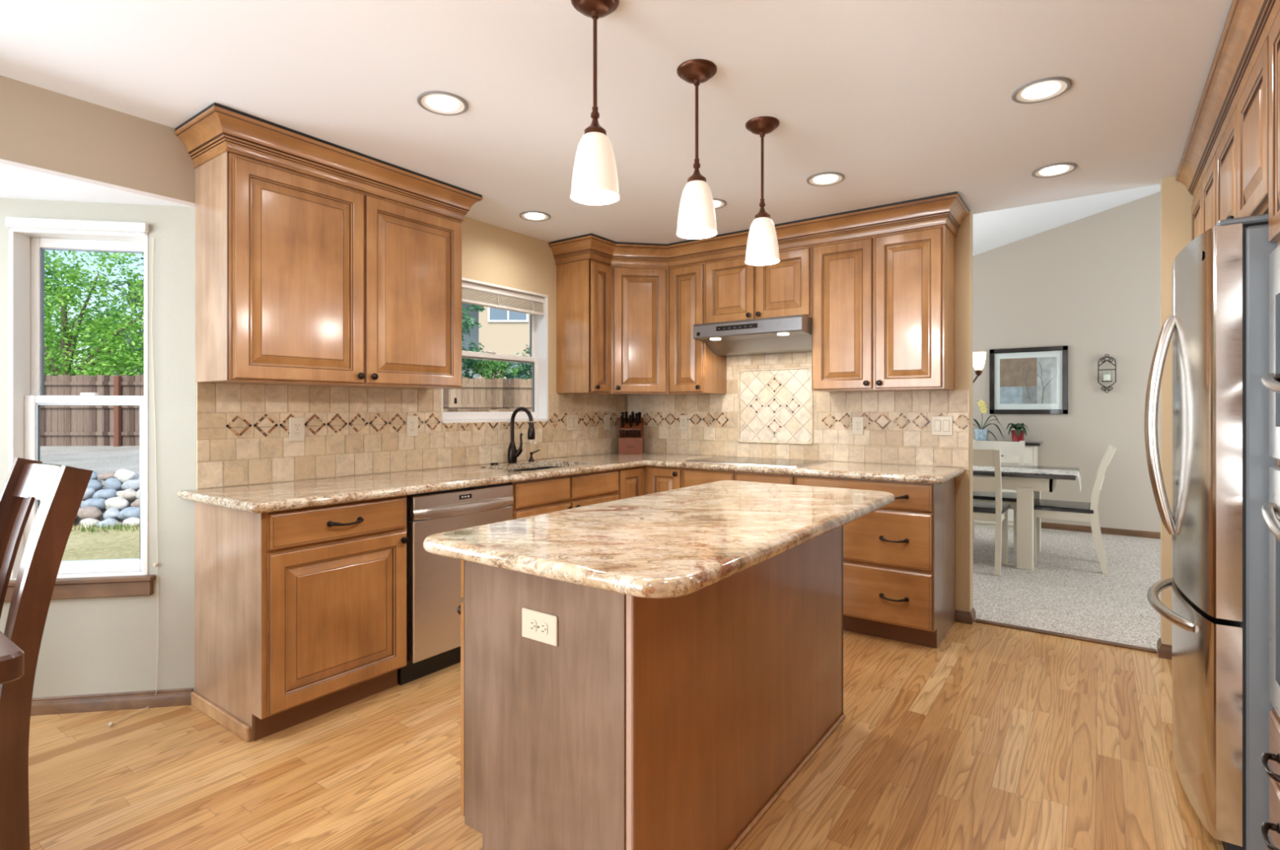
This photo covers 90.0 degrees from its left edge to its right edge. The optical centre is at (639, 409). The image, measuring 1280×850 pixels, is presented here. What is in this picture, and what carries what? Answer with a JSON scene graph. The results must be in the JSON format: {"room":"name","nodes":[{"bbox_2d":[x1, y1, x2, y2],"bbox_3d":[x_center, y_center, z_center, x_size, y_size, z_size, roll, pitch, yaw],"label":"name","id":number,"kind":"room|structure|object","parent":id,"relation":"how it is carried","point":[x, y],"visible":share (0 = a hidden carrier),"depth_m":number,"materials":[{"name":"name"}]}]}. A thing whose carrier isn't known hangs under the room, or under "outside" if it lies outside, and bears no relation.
{"room":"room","nodes":[
{"label":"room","id":0,"kind":"room"},
{"bbox_2d":[0,158,195,207],"bbox_3d":[-3.119,-0.875,1.847,0.949,0.016,3.000,0,0,36],"label":"ceiling","id":1,"kind":"structure","parent":0,"point":[17,180],"depth_m":2.52,"materials":[{"name":"white paint"}]},
{"bbox_2d":[0,197,195,697],"bbox_3d":[-2.369,0.192,2.726,0.933,2.120,0.140,0,0,-9],"label":"wall","id":2,"kind":"structure","parent":0,"point":[92,645],"depth_m":2.71,"materials":[{"name":"grey paint"}]},
{"bbox_2d":[4,227,155,601],"bbox_3d":[-2.368,0.016,2.709,0.632,1.527,0.175,0,0,-9],"label":"window","id":3,"kind":"structure","parent":2,"relation":"in","point":[117,577],"depth_m":2.69,"materials":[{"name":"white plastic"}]},
{"bbox_2d":[5,217,148,232],"bbox_3d":[-2.321,-0.765,2.645,0.515,0.038,0.030,0,0,-9],"label":"window blind","id":4,"kind":"object","parent":3,"relation":"attached to","point":[11,222],"visible":1,"depth_m":2.63,"materials":[{"name":"white plastic"}]},
{"bbox_2d":[30,687,192,715],"bbox_3d":[-2.362,1.218,2.649,0.922,0.068,0.014,0,0,-9],"label":"baseboard","id":5,"kind":"structure","parent":2,"relation":"attached to","point":[179,696],"depth_m":2.67,"materials":[{"name":"brown wood"}]},
{"bbox_2d":[0,75,556,393],"bbox_3d":[-2.298,0.038,2.305,0.148,2.429,7.302,0,0,36],"label":"wall","id":6,"kind":"structure","parent":0,"point":[40,127],"depth_m":2.56,"materials":[{"name":"beige paint"}]},
{"bbox_2d":[107,237,158,726],"bbox_3d":[-2.074,0.262,2.617,0.029,1.980,0.191,0,0,17],"label":"blind cord","id":7,"kind":"object","parent":6,"relation":"attached to","point":[111,723],"visible":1,"depth_m":2.70,"materials":[{"name":"white fabric"}]},
{"bbox_2d":[174,102,482,389],"bbox_3d":[-1.402,-0.647,3.087,0.390,1.057,1.308,0,0,36],"label":"upper cabinet","id":8,"kind":"object","parent":6,"relation":"attached to","point":[318,262],"visible":1,"depth_m":2.83,"materials":[{"name":"brown wood"}]},
{"bbox_2d":[195,382,627,489],"bbox_3d":[-0.996,0.116,3.975,0.012,0.472,3.067,0,0,36],"label":"tile backsplash","id":9,"kind":"structure","parent":6,"relation":"attached to","point":[242,429],"depth_m":3.31,"materials":[{"name":"beige tile"}]},
{"bbox_2d":[288,417,304,441],"bbox_3d":[-1.640,0.092,3.061,0.008,0.116,0.072,0,0,36],"label":"wall outlet","id":10,"kind":"object","parent":9,"relation":"attached to","point":[296,424],"visible":1,"depth_m":3.06,"materials":[{"name":"beige plastic"}]},
{"bbox_2d":[406,415,417,436],"bbox_3d":[-1.270,0.089,3.575,0.008,0.116,0.072,0,0,36],"label":"wall outlet","id":11,"kind":"object","parent":9,"relation":"attached to","point":[411,420],"visible":1,"depth_m":3.57,"materials":[{"name":"beige plastic"}]},
{"bbox_2d":[567,414,577,430],"bbox_3d":[-0.490,0.089,4.661,0.008,0.116,0.116,0,0,36],"label":"light switch","id":12,"kind":"object","parent":9,"relation":"attached to","point":[572,420],"visible":1,"depth_m":4.66,"materials":[{"name":"beige plastic"}]},
{"bbox_2d":[440,277,548,422],"bbox_3d":[-0.961,-0.363,4.151,0.144,0.880,0.897,0,0,36],"label":"window","id":13,"kind":"structure","parent":6,"relation":"in","point":[539,325],"depth_m":4.46,"materials":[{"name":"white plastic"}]},
{"bbox_2d":[453,281,543,403],"bbox_3d":[-0.930,-0.411,4.129,0.063,0.745,0.861,0,0,36],"label":"window blind","id":14,"kind":"object","parent":13,"relation":"attached to","point":[473,294],"visible":0.62,"depth_m":4.15,"materials":[{"name":"white plastic"}]},
{"bbox_2d":[556,258,611,394],"bbox_3d":[-0.382,-0.575,4.530,0.362,0.912,0.226,0,0,36],"label":"upper cabinet","id":15,"kind":"object","parent":6,"relation":"attached to","point":[584,287],"visible":1,"depth_m":4.44,"materials":[{"name":"brown wood"}]},
{"bbox_2d":[0,0,1232,244],"bbox_3d":[-0.920,-1.172,1.320,5.235,0.249,7.510,0,0,36],"label":"ceiling","id":16,"kind":"structure","parent":0,"point":[904,100],"depth_m":2.29,"materials":[{"name":"white paint"}]},
{"bbox_2d":[417,90,468,115],"bbox_3d":[-0.755,-1.170,2.451,0.188,0.012,0.188,0,0,36],"label":"recessed light","id":17,"kind":"object","parent":16,"relation":"in","point":[442,103],"visible":1,"depth_m":2.44,"materials":[{"name":"grey"}]},
{"bbox_2d":[519,211,551,221],"bbox_3d":[-0.635,-1.170,3.874,0.188,0.012,0.188,0,0,36],"label":"recessed light","id":18,"kind":"object","parent":16,"relation":"in","point":[528,215],"visible":1,"depth_m":3.86,"materials":[{"name":"grey"}]},
{"bbox_2d":[570,0,619,204],"bbox_3d":[-0.129,-0.893,1.834,0.141,0.567,0.141,0,0,36],"label":"pendant lamp","id":19,"kind":"object","parent":16,"relation":"hanging from","point":[594,176],"visible":1,"depth_m":1.80,"materials":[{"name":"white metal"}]},
{"bbox_2d":[676,58,717,239],"bbox_3d":[0.196,-0.893,2.213,0.141,0.567,0.141,0,0,36],"label":"pendant lamp","id":20,"kind":"object","parent":16,"relation":"hanging from","point":[696,220],"visible":1,"depth_m":2.17,"materials":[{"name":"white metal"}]},
{"bbox_2d":[745,115,779,265],"bbox_3d":[0.503,-0.893,2.630,0.141,0.567,0.141,0,0,36],"label":"pendant lamp","id":21,"kind":"object","parent":16,"relation":"hanging from","point":[762,248],"visible":1,"depth_m":2.59,"materials":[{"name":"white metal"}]},
{"bbox_2d":[806,172,844,186],"bbox_3d":[0.943,-1.170,3.253,0.188,0.012,0.188,0,0,36],"label":"recessed light","id":22,"kind":"object","parent":16,"relation":"in","point":[824,179],"visible":1,"depth_m":3.24,"materials":[{"name":"grey"}]},
{"bbox_2d":[1011,76,1071,103],"bbox_3d":[1.474,-1.170,2.352,0.188,0.012,0.188,0,0,36],"label":"recessed light","id":23,"kind":"object","parent":16,"relation":"in","point":[1048,88],"visible":1,"depth_m":2.34,"materials":[{"name":"white glass"}]},
{"bbox_2d":[1031,162,1077,177],"bbox_3d":[2.027,-1.170,3.133,0.188,0.012,0.188,0,0,36],"label":"recessed light","id":24,"kind":"object","parent":16,"relation":"in","point":[1055,170],"visible":1,"depth_m":3.12,"materials":[{"name":"grey"}]},
{"bbox_2d":[28,526,1224,849],"bbox_3d":[0.902,1.309,2.343,6.800,0.126,11.100,0,0,36],"label":"floor","id":25,"kind":"structure","parent":0,"point":[989,737],"depth_m":2.30,"materials":[{"name":"brown wood"}]},
{"bbox_2d":[0,631,24,684],"bbox_3d":[-2.323,0.872,1.276,1.708,0.760,1.302,0,0,36],"label":"table","id":26,"kind":"object","parent":25,"relation":"on","point":[11,656],"visible":1,"depth_m":1.30,"materials":[{"name":"brown wood"}]},
{"bbox_2d":[0,457,93,849],"bbox_3d":[-1.893,0.701,1.668,0.550,1.104,0.620,0,0,36],"label":"dining chair","id":27,"kind":"object","parent":25,"relation":"on","point":[61,489],"visible":0.92,"depth_m":1.67,"materials":[{"name":"brown wood"}]},
{"bbox_2d":[191,495,408,742],"bbox_3d":[-1.456,0.814,2.780,0.667,0.876,0.628,0,0,36],"label":"base cabinet","id":28,"kind":"object","parent":25,"relation":"on","point":[300,614],"visible":1,"depth_m":2.56,"materials":[{"name":"brown wood"}]},
{"bbox_2d":[177,452,964,513],"bbox_3d":[-0.031,0.357,3.238,2.535,0.038,3.105,0,0,36],"label":"countertop","id":29,"kind":"structure","parent":28,"relation":"on","point":[269,497],"depth_m":3.33,"materials":[{"name":"beige stone"}]},
{"bbox_2d":[507,406,535,462],"bbox_3d":[-0.749,0.159,4.060,0.226,0.359,0.071,0,0,36],"label":"faucet","id":30,"kind":"object","parent":29,"relation":"on","point":[513,453],"visible":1,"depth_m":4.08,"materials":[{"name":"black metal"}]},
{"bbox_2d":[618,410,643,453],"bbox_3d":[-0.069,0.171,4.966,0.184,0.334,0.231,0,0,2],"label":"knife block","id":31,"kind":"object","parent":29,"relation":"on","point":[631,428],"visible":1,"depth_m":4.91,"materials":[{"name":"brown wood"}]},
{"bbox_2d":[685,455,826,467],"bbox_3d":[0.756,0.333,4.191,0.775,0.010,0.500,0,0,36],"label":"cooktop","id":32,"kind":"object","parent":29,"relation":"in","point":[793,463],"visible":1,"depth_m":4.12,"materials":[{"name":"glass"}]},
{"bbox_2d":[399,482,513,684],"bbox_3d":[-1.073,0.816,3.283,0.600,0.872,0.620,0,0,36],"label":"dishwasher","id":33,"kind":"object","parent":25,"relation":"on","point":[433,581],"visible":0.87,"depth_m":2.99,"materials":[{"name":"silver metal"}]},
{"bbox_2d":[509,469,618,519],"bbox_3d":[-0.637,0.814,3.922,0.657,0.876,0.911,0,0,36],"label":"base cabinet","id":34,"kind":"object","parent":25,"relation":"on","point":[548,495],"visible":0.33,"depth_m":3.69,"materials":[{"name":"brown wood"}]},
{"bbox_2d":[617,466,683,499],"bbox_3d":[-0.002,0.814,4.588,0.911,0.876,0.911,0,0,36],"label":"base cabinet","id":35,"kind":"object","parent":25,"relation":"on","point":[642,480],"visible":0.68,"depth_m":4.25,"materials":[{"name":"brown wood"}]},
{"bbox_2d":[457,525,845,849],"bbox_3d":[0.147,0.815,2.213,0.660,0.874,1.458,0,0,36],"label":"kitchen island","id":36,"kind":"object","parent":25,"relation":"on","point":[677,722],"visible":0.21,"depth_m":1.67,"materials":[{"name":"brown wood"}]},
{"bbox_2d":[521,607,557,646],"bbox_3d":[-0.253,0.542,1.601,0.122,0.074,0.008,0,0,36],"label":"island outlet","id":37,"kind":"object","parent":36,"relation":"attached to","point":[539,626],"visible":1,"depth_m":1.60,"materials":[{"name":"beige plastic"}]},
{"bbox_2d":[528,618,547,635],"bbox_3d":[-0.254,0.542,1.599,0.063,0.033,0.003,0,0,36],"label":"socket","id":38,"kind":"object","parent":37,"relation":"attached to","point":[536,626],"depth_m":1.60,"materials":[{"name":"beige plastic"}]},
{"bbox_2d":[422,480,894,598],"bbox_3d":[0.234,0.358,2.180,0.824,0.040,1.744,0,0,36],"label":"island countertop","id":39,"kind":"structure","parent":36,"relation":"on","point":[682,541],"depth_m":1.72,"materials":[{"name":"beige stone"}]},
{"bbox_2d":[683,467,794,487],"bbox_3d":[0.755,0.814,4.200,0.764,0.876,0.657,0,0,36],"label":"base cabinet","id":40,"kind":"object","parent":25,"relation":"on","point":[691,477],"visible":0.05,"depth_m":3.98,"materials":[{"name":"brown wood"}]},
{"bbox_2d":[794,475,955,648],"bbox_3d":[1.373,0.814,3.751,0.760,0.876,0.664,0,0,36],"label":"base cabinet","id":41,"kind":"object","parent":25,"relation":"on","point":[900,557],"visible":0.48,"depth_m":3.43,"materials":[{"name":"brown wood"}]},
{"bbox_2d":[973,448,1010,575],"bbox_3d":[2.662,0.767,5.133,0.487,0.965,0.584,0,0,36],"label":"dining chair","id":42,"kind":"object","parent":25,"relation":"on","point":[997,512],"visible":0.49,"depth_m":4.88,"materials":[{"name":"beige paint"}]},
{"bbox_2d":[973,439,1025,553],"bbox_3d":[3.249,0.767,5.881,0.487,0.965,0.584,0,0,36],"label":"dining chair","id":43,"kind":"object","parent":25,"relation":"on","point":[1006,448],"visible":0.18,"depth_m":5.93,"materials":[{"name":"beige paint"}]},
{"bbox_2d":[974,440,1043,530],"bbox_3d":[3.429,0.787,7.086,1.725,0.918,0.418,0,0,36],"label":"sideboard","id":44,"kind":"object","parent":25,"relation":"on","point":[1030,446],"visible":0.12,"depth_m":6.58,"materials":[{"name":"beige paint"}]},
{"bbox_2d":[973,400,1004,440],"bbox_3d":[3.691,0.130,6.889,0.460,0.480,0.206,0,0,43],"label":"potted plant","id":45,"kind":"object","parent":44,"relation":"on","point":[981,433],"visible":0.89,"depth_m":6.85,"materials":[{"name":"green plant"}]},
{"bbox_2d":[1006,422,1030,441],"bbox_3d":[3.957,0.231,6.692,0.207,0.194,0.174,0,0,19],"label":"potted plant","id":46,"kind":"object","parent":44,"relation":"on","point":[1017,435],"visible":1,"depth_m":6.66,"materials":[{"name":"green plant"}]},
{"bbox_2d":[973,464,1079,570],"bbox_3d":[2.696,0.871,5.746,2.040,0.750,0.920,0,0,36],"label":"dining table","id":47,"kind":"object","parent":25,"relation":"on","point":[1028,486],"visible":0.44,"depth_m":5.01,"materials":[{"name":"beige wood"}]},
{"bbox_2d":[973,466,1082,492],"bbox_3d":[2.744,0.553,5.490,1.717,0.126,0.440,0,0,36],"label":"table runner","id":48,"kind":"object","parent":47,"relation":"on","point":[1075,473],"visible":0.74,"depth_m":5.18,"materials":[{"name":"fabric"}]},
{"bbox_2d":[1033,444,1115,573],"bbox_3d":[3.490,0.767,5.175,0.584,0.965,0.487,0,0,36],"label":"dining chair","id":49,"kind":"object","parent":25,"relation":"on","point":[1044,508],"visible":0.89,"depth_m":5.00,"materials":[{"name":"beige paint"}]},
{"bbox_2d":[1144,213,1277,849],"bbox_3d":[2.095,0.353,1.996,0.818,1.798,0.910,0,0,36],"label":"refrigerator","id":50,"kind":"object","parent":25,"relation":"on","point":[1218,326],"visible":1,"depth_m":1.78,"materials":[{"name":"grey metal"}]},
{"bbox_2d":[1260,8,1279,849],"bbox_3d":[1.693,0.111,1.219,0.670,2.283,0.800,0,0,36],"label":"tall cabinet","id":51,"kind":"object","parent":25,"relation":"on","point":[1273,756],"visible":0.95,"depth_m":1.66,"materials":[{"name":"brown wood"}]},
{"bbox_2d":[1261,465,1279,717],"bbox_3d":[1.666,0.460,1.240,0.610,0.635,0.756,0,0,36],"label":"wall oven","id":52,"kind":"object","parent":51,"relation":"in","point":[1270,511],"visible":1,"depth_m":1.63,"materials":[{"name":"grey metal"}]},
{"bbox_2d":[1261,244,1279,460],"bbox_3d":[1.666,-0.145,1.240,0.610,0.555,0.756,0,0,36],"label":"wall oven","id":53,"kind":"object","parent":51,"relation":"in","point":[1271,380],"visible":1,"depth_m":1.64,"materials":[{"name":"grey metal"}]},
{"bbox_2d":[974,618,1156,653],"bbox_3d":[2.329,1.246,3.553,0.836,0.012,0.040,0,0,36],"label":"trim","id":54,"kind":"structure","parent":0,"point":[984,621],"depth_m":3.52,"materials":[{"name":"brown wood"}]},
{"bbox_2d":[973,191,1160,532],"bbox_3d":[4.456,-0.798,6.685,6.300,4.100,0.100,0,0,36],"label":"wall","id":55,"kind":"structure","parent":0,"point":[1091,285],"depth_m":6.52,"materials":[{"name":"beige paint"}]},
{"bbox_2d":[989,345,1067,413],"bbox_3d":[4.138,-0.313,6.833,0.718,0.708,0.028,0,0,36],"label":"framed picture","id":56,"kind":"object","parent":55,"relation":"attached to","point":[1033,380],"visible":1,"depth_m":6.83,"materials":[{"name":"black wood"}]},
{"bbox_2d":[1000,356,1057,404],"bbox_3d":[4.140,-0.313,6.834,0.521,0.490,0.008,0,0,36],"label":"print","id":57,"kind":"object","parent":56,"relation":"attached to","point":[1023,380],"depth_m":6.83,"materials":[{"name":"multicoloured"}]},
{"bbox_2d":[1040,521,1160,538],"bbox_3d":[4.423,1.218,6.639,6.100,0.068,0.014,0,0,36],"label":"baseboard","id":58,"kind":"structure","parent":55,"relation":"attached to","point":[1155,535],"depth_m":6.44,"materials":[{"name":"brown wood"}]},
{"bbox_2d":[1097,354,1115,392],"bbox_3d":[4.672,-0.367,6.404,0.119,0.390,0.097,0,0,-3],"label":"wall sconce","id":59,"kind":"object","parent":55,"relation":"attached to","point":[1106,378],"visible":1,"depth_m":6.39,"materials":[{"name":"black metal"}]},
{"bbox_2d":[973,184,1160,255],"bbox_3d":[3.338,-1.971,5.217,6.200,1.607,3.790,0,0,36],"label":"ceiling","id":60,"kind":"structure","parent":0,"point":[993,229],"depth_m":6.25,"materials":[{"name":"white paint"}]},
{"bbox_2d":[973,351,986,382],"bbox_3d":[2.675,-0.922,5.688,0.717,1.588,0.746,0,0,36],"label":"chandelier","id":61,"kind":"object","parent":60,"relation":"hanging from","point":[979,357],"visible":0.11,"depth_m":5.48,"materials":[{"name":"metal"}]},
{"bbox_2d":[955,175,1194,644],"bbox_3d":[2.200,0.038,3.634,6.200,2.429,0.108,0,0,36],"label":"wall","id":62,"kind":"structure","parent":0,"point":[964,237],"depth_m":3.76,"materials":[{"name":"beige paint"}]},
{"bbox_2d":[581,264,677,395],"bbox_3d":[-0.038,-0.575,4.794,0.611,0.912,0.618,0,0,36],"label":"upper cabinet","id":63,"kind":"object","parent":62,"relation":"attached to","point":[639,294],"visible":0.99,"depth_m":4.56,"materials":[{"name":"brown wood"}]},
{"bbox_2d":[668,261,726,394],"bbox_3d":[0.408,-0.575,4.631,0.303,0.912,0.362,0,0,36],"label":"upper cabinet","id":64,"kind":"object","parent":62,"relation":"attached to","point":[694,368],"visible":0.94,"depth_m":4.51,"materials":[{"name":"brown wood"}]},
{"bbox_2d":[705,244,812,323],"bbox_3d":[0.840,-0.804,4.320,0.762,0.453,0.362,0,0,36],"label":"upper cabinet","id":65,"kind":"object","parent":62,"relation":"attached to","point":[735,290],"visible":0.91,"depth_m":4.18,"materials":[{"name":"brown wood"}]},
{"bbox_2d":[693,314,812,356],"bbox_3d":[0.801,-0.485,4.266,0.761,0.184,0.471,0,0,36],"label":"range hood","id":66,"kind":"object","parent":65,"relation":"attached to","point":[793,333],"visible":0.98,"depth_m":4.15,"materials":[{"name":"silver metal"}]},
{"bbox_2d":[548,191,969,266],"bbox_3d":[0.662,-1.104,4.156,2.658,0.145,0.552,0,0,22],"label":"crown molding","id":67,"kind":"structure","parent":62,"relation":"attached to","point":[949,210],"depth_m":4.03,"materials":[{"name":"brown wood"}]},
{"bbox_2d":[627,351,968,470],"bbox_3d":[0.913,-0.113,4.479,2.500,0.930,0.019,0,0,36],"label":"tile backsplash","id":68,"kind":"structure","parent":62,"relation":"attached to","point":[770,407],"depth_m":4.36,"materials":[{"name":"beige tile"}]},
{"bbox_2d":[852,416,863,435],"bbox_3d":[1.402,0.101,4.119,0.072,0.116,0.008,0,0,36],"label":"wall outlet","id":69,"kind":"object","parent":68,"relation":"attached to","point":[857,422],"visible":1,"depth_m":4.12,"materials":[{"name":"beige plastic"}]},
{"bbox_2d":[931,415,952,435],"bbox_3d":[1.806,0.093,3.828,0.116,0.116,0.008,0,0,36],"label":"light switch","id":70,"kind":"object","parent":68,"relation":"attached to","point":[940,425],"visible":1,"depth_m":3.83,"materials":[{"name":"beige plastic"}]},
{"bbox_2d":[812,224,955,391],"bbox_3d":[1.457,-0.575,3.876,0.759,0.912,0.362,0,0,36],"label":"upper cabinet","id":71,"kind":"object","parent":62,"relation":"attached to","point":[883,305],"visible":1,"depth_m":3.73,"materials":[{"name":"brown wood"}]},
{"bbox_2d":[955,607,975,624],"bbox_3d":[1.942,1.218,3.819,0.092,0.068,0.138,0,0,36],"label":"baseboard","id":72,"kind":"structure","parent":62,"relation":"attached to","point":[962,616],"depth_m":3.77,"materials":[{"name":"brown wood"}]},
{"bbox_2d":[1156,637,1172,659],"bbox_3d":[2.961,1.218,3.086,0.724,0.068,0.138,0,0,36],"label":"baseboard","id":73,"kind":"structure","parent":62,"relation":"attached to","point":[1164,651],"depth_m":3.23,"materials":[{"name":"brown wood"}]},
{"bbox_2d":[1175,0,1279,201],"bbox_3d":[1.589,-1.104,1.601,0.097,0.145,3.897,0,0,36],"label":"crown molding","id":74,"kind":"structure","parent":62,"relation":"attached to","point":[1248,24],"depth_m":2.15,"materials":[{"name":"brown wood"}]},
{"bbox_2d":[1191,152,1216,240],"bbox_3d":[2.731,0.111,2.657,0.663,2.283,0.832,0,0,36],"label":"pantry cabinet","id":75,"kind":"object","parent":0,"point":[1203,208],"visible":0.06,"depth_m":2.73,"materials":[{"name":"brown wood"}]},
{"bbox_3d":[1.161,0.038,-0.183,0.100,2.429,7.300,0,0,36],"label":"wall","id":76,"kind":"structure","parent":0,"visible":0},
{"bbox_2d":[1216,36,1268,228],"bbox_3d":[2.209,-0.802,1.930,0.663,0.458,0.955,0,0,36],"label":"upper cabinet","id":77,"kind":"object","parent":76,"relation":"attached to","point":[1242,150],"visible":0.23,"depth_m":1.96,"materials":[{"name":"brown wood"}]},
{"label":"outside","id":78,"kind":"structure","parent":0,"visible":0},
{"bbox_2d":[61,524,139,560],"bbox_3d":[-20.000,1.782,6.650,52.000,0.340,4.900,0,0,0],"label":"lawn","id":79,"kind":"structure","parent":78,"point":[111,544],"depth_m":7.71,"materials":[{"name":"plant"}]},
{"bbox_2d":[71,520,139,532],"bbox_3d":[-8.500,1.565,8.700,5.006,0.110,0.516,0,0,0],"label":"grass","id":80,"kind":"structure","parent":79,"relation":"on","point":[117,527],"depth_m":8.64,"materials":[{"name":"green plant"}]},
{"bbox_2d":[96,517,120,527],"bbox_3d":[-7.366,1.584,8.902,0.295,0.164,0.195,0,0,-44],"label":"rock","id":81,"kind":"object","parent":79,"relation":"on","point":[111,521],"visible":0.58,"depth_m":8.84,"materials":[{"name":"grey stone"}]},
{"bbox_2d":[122,516,139,527],"bbox_3d":[-7.053,1.581,8.903,0.288,0.185,0.180,0,0,19],"label":"rock","id":82,"kind":"object","parent":79,"relation":"on","point":[131,521],"visible":0.56,"depth_m":8.83,"materials":[{"name":"white stone"}]},
{"bbox_2d":[443,408,532,412],"bbox_3d":[-2.482,0.936,8.831,2.379,1.933,0.150,0,0,-15],"label":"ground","id":83,"kind":"structure","parent":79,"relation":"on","point":[449,410],"depth_m":8.94,"materials":[{"name":"grey"}]},
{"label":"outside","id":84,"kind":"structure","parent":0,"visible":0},
{"bbox_2d":[40,445,139,524],"bbox_3d":[-20.000,1.102,34.500,52.000,1.700,51.001,0,0,0],"label":"slope","id":85,"kind":"structure","parent":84,"point":[100,460],"depth_m":12.15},
{"bbox_2d":[76,506,102,519],"bbox_3d":[-7.773,1.469,9.035,0.313,0.216,0.209,0,0,1],"label":"rock","id":86,"kind":"object","parent":85,"relation":"on","point":[92,512],"visible":0.8,"depth_m":8.97,"materials":[{"name":"brown stone"}]},
{"bbox_2d":[40,374,143,446],"bbox_3d":[-16.624,0.156,14.135,18.854,1.893,0.152,0,0,-1],"label":"wooden fence","id":87,"kind":"object","parent":85,"relation":"on","point":[60,425],"visible":0.17,"depth_m":14.27,"materials":[{"name":"brown wood"}]},
{"bbox_2d":[80,497,106,509],"bbox_3d":[-7.810,1.363,9.163,0.300,0.200,0.193,0,0,-15],"label":"rock","id":88,"kind":"object","parent":85,"relation":"on","point":[99,503],"visible":0.66,"depth_m":9.11,"materials":[{"name":"blue stone"}]},
{"bbox_2d":[44,250,143,376],"bbox_3d":[-14.325,-1.696,16.255,7.217,5.504,3.697,0,0,-10],"label":"leafy tree","id":89,"kind":"object","parent":85,"relation":"on","point":[68,343],"visible":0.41,"depth_m":16.07,"materials":[{"name":"green plant"}]},
{"bbox_2d":[44,249,143,375],"bbox_3d":[-21.785,-2.704,24.495,10.260,7.317,4.190,0,0,0],"label":"tree","id":90,"kind":"object","parent":85,"relation":"on","point":[49,272],"visible":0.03,"depth_m":24.57,"materials":[{"name":"green plant"}]},
{"bbox_2d":[92,488,117,499],"bbox_3d":[-7.759,1.244,9.293,0.304,0.199,0.184,0,0,1],"label":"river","id":91,"kind":"object","parent":85,"relation":"on","point":[106,494],"visible":0.79,"depth_m":9.23,"materials":[{"name":"stone"}]},
{"bbox_2d":[104,477,122,490],"bbox_3d":[-7.751,1.096,9.426,0.222,0.193,0.190,0,0,37],"label":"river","id":92,"kind":"object","parent":91,"relation":"on","point":[112,482],"visible":0.88,"depth_m":9.37,"materials":[{"name":"blue stone"}]},
{"bbox_2d":[103,507,119,519],"bbox_3d":[-7.446,1.467,9.026,0.293,0.172,0.174,0,1,25],"label":"rock","id":93,"kind":"object","parent":85,"relation":"on","point":[112,513],"visible":0.82,"depth_m":8.96,"materials":[{"name":"stone"}]},
{"bbox_2d":[104,496,128,511],"bbox_3d":[-7.490,1.349,9.164,0.361,0.217,0.196,0,0,10],"label":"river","id":94,"kind":"object","parent":85,"relation":"on","point":[119,503],"visible":0.77,"depth_m":9.09,"materials":[{"name":"white stone"}]},
{"bbox_2d":[115,488,136,501],"bbox_3d":[-7.433,1.231,9.300,0.272,0.182,0.208,0,0,-31],"label":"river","id":95,"kind":"object","parent":94,"relation":"on","point":[130,494],"visible":0.84,"depth_m":9.23,"materials":[{"name":"beige stone"}]},
{"bbox_2d":[120,479,139,490],"bbox_3d":[-7.455,1.105,9.418,0.328,0.175,0.162,0,0,-3],"label":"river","id":96,"kind":"object","parent":95,"relation":"on","point":[134,484],"visible":0.61,"depth_m":9.36,"materials":[{"name":"grey stone"}]},
{"bbox_2d":[96,257,143,374],"bbox_3d":[-13.455,-3.084,21.026,7.477,8.078,4.278,0,0,5],"label":"tree","id":97,"kind":"object","parent":85,"relation":"on","point":[141,258],"visible":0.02,"depth_m":20.49,"materials":[{"name":"green plant"}]},
{"bbox_2d":[113,468,139,483],"bbox_3d":[-7.659,0.987,9.565,0.295,0.232,0.249,0,0,12],"label":"rock","id":98,"kind":"object","parent":85,"relation":"on","point":[123,475],"visible":0.81,"depth_m":9.47,"materials":[{"name":"white stone"}]},
{"bbox_2d":[117,506,139,519],"bbox_3d":[-7.161,1.470,9.036,0.344,0.206,0.264,0,0,14],"label":"rock","id":99,"kind":"object","parent":85,"relation":"on","point":[129,512],"visible":0.62,"depth_m":8.94,"materials":[{"name":"grey stone"}]},
{"bbox_2d":[443,303,485,408],"bbox_3d":[-5.001,-1.129,17.015,1.970,4.372,1.696,0,0,-14],"label":"slender tree","id":100,"kind":"object","parent":85,"relation":"on","point":[464,316],"visible":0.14,"depth_m":16.93,"materials":[{"name":"teal plant"}]},
{"bbox_2d":[462,346,492,409],"bbox_3d":[-4.878,-0.387,18.387,1.616,2.882,1.448,0,0,0],"label":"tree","id":101,"kind":"object","parent":85,"relation":"on","point":[469,362],"visible":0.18,"depth_m":18.23,"materials":[{"name":"teal plant"}]},
{"bbox_2d":[443,302,532,408],"bbox_3d":[-4.000,-3.548,28.000,12.000,8.800,9.200,0,0,0],"label":"neighbor house","id":102,"kind":"structure","parent":85,"relation":"on","point":[502,331],"depth_m":24.00,"materials":[{"name":"beige paint"}]},
{"bbox_2d":[443,377,532,411],"bbox_3d":[-4.205,0.136,15.231,6.314,1.833,0.150,0,0,-17],"label":"wooden fence","id":103,"kind":"object","parent":85,"relation":"on","point":[497,388],"visible":0.04,"depth_m":15.46,"materials":[{"name":"brown wood"}]},
{"bbox_2d":[471,351,525,408],"bbox_3d":[-3.966,-0.282,17.971,1.602,2.672,1.426,0,0,5],"label":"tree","id":104,"kind":"object","parent":85,"relation":"on","point":[496,366],"visible":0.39,"depth_m":17.93,"materials":[{"name":"green plant"}]},
{"bbox_2d":[500,344,532,404],"bbox_3d":[-3.187,-0.458,18.543,1.483,3.024,1.257,0,0,19],"label":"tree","id":105,"kind":"object","parent":85,"relation":"on","point":[529,366],"visible":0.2,"depth_m":18.49,"materials":[{"name":"teal plant"}]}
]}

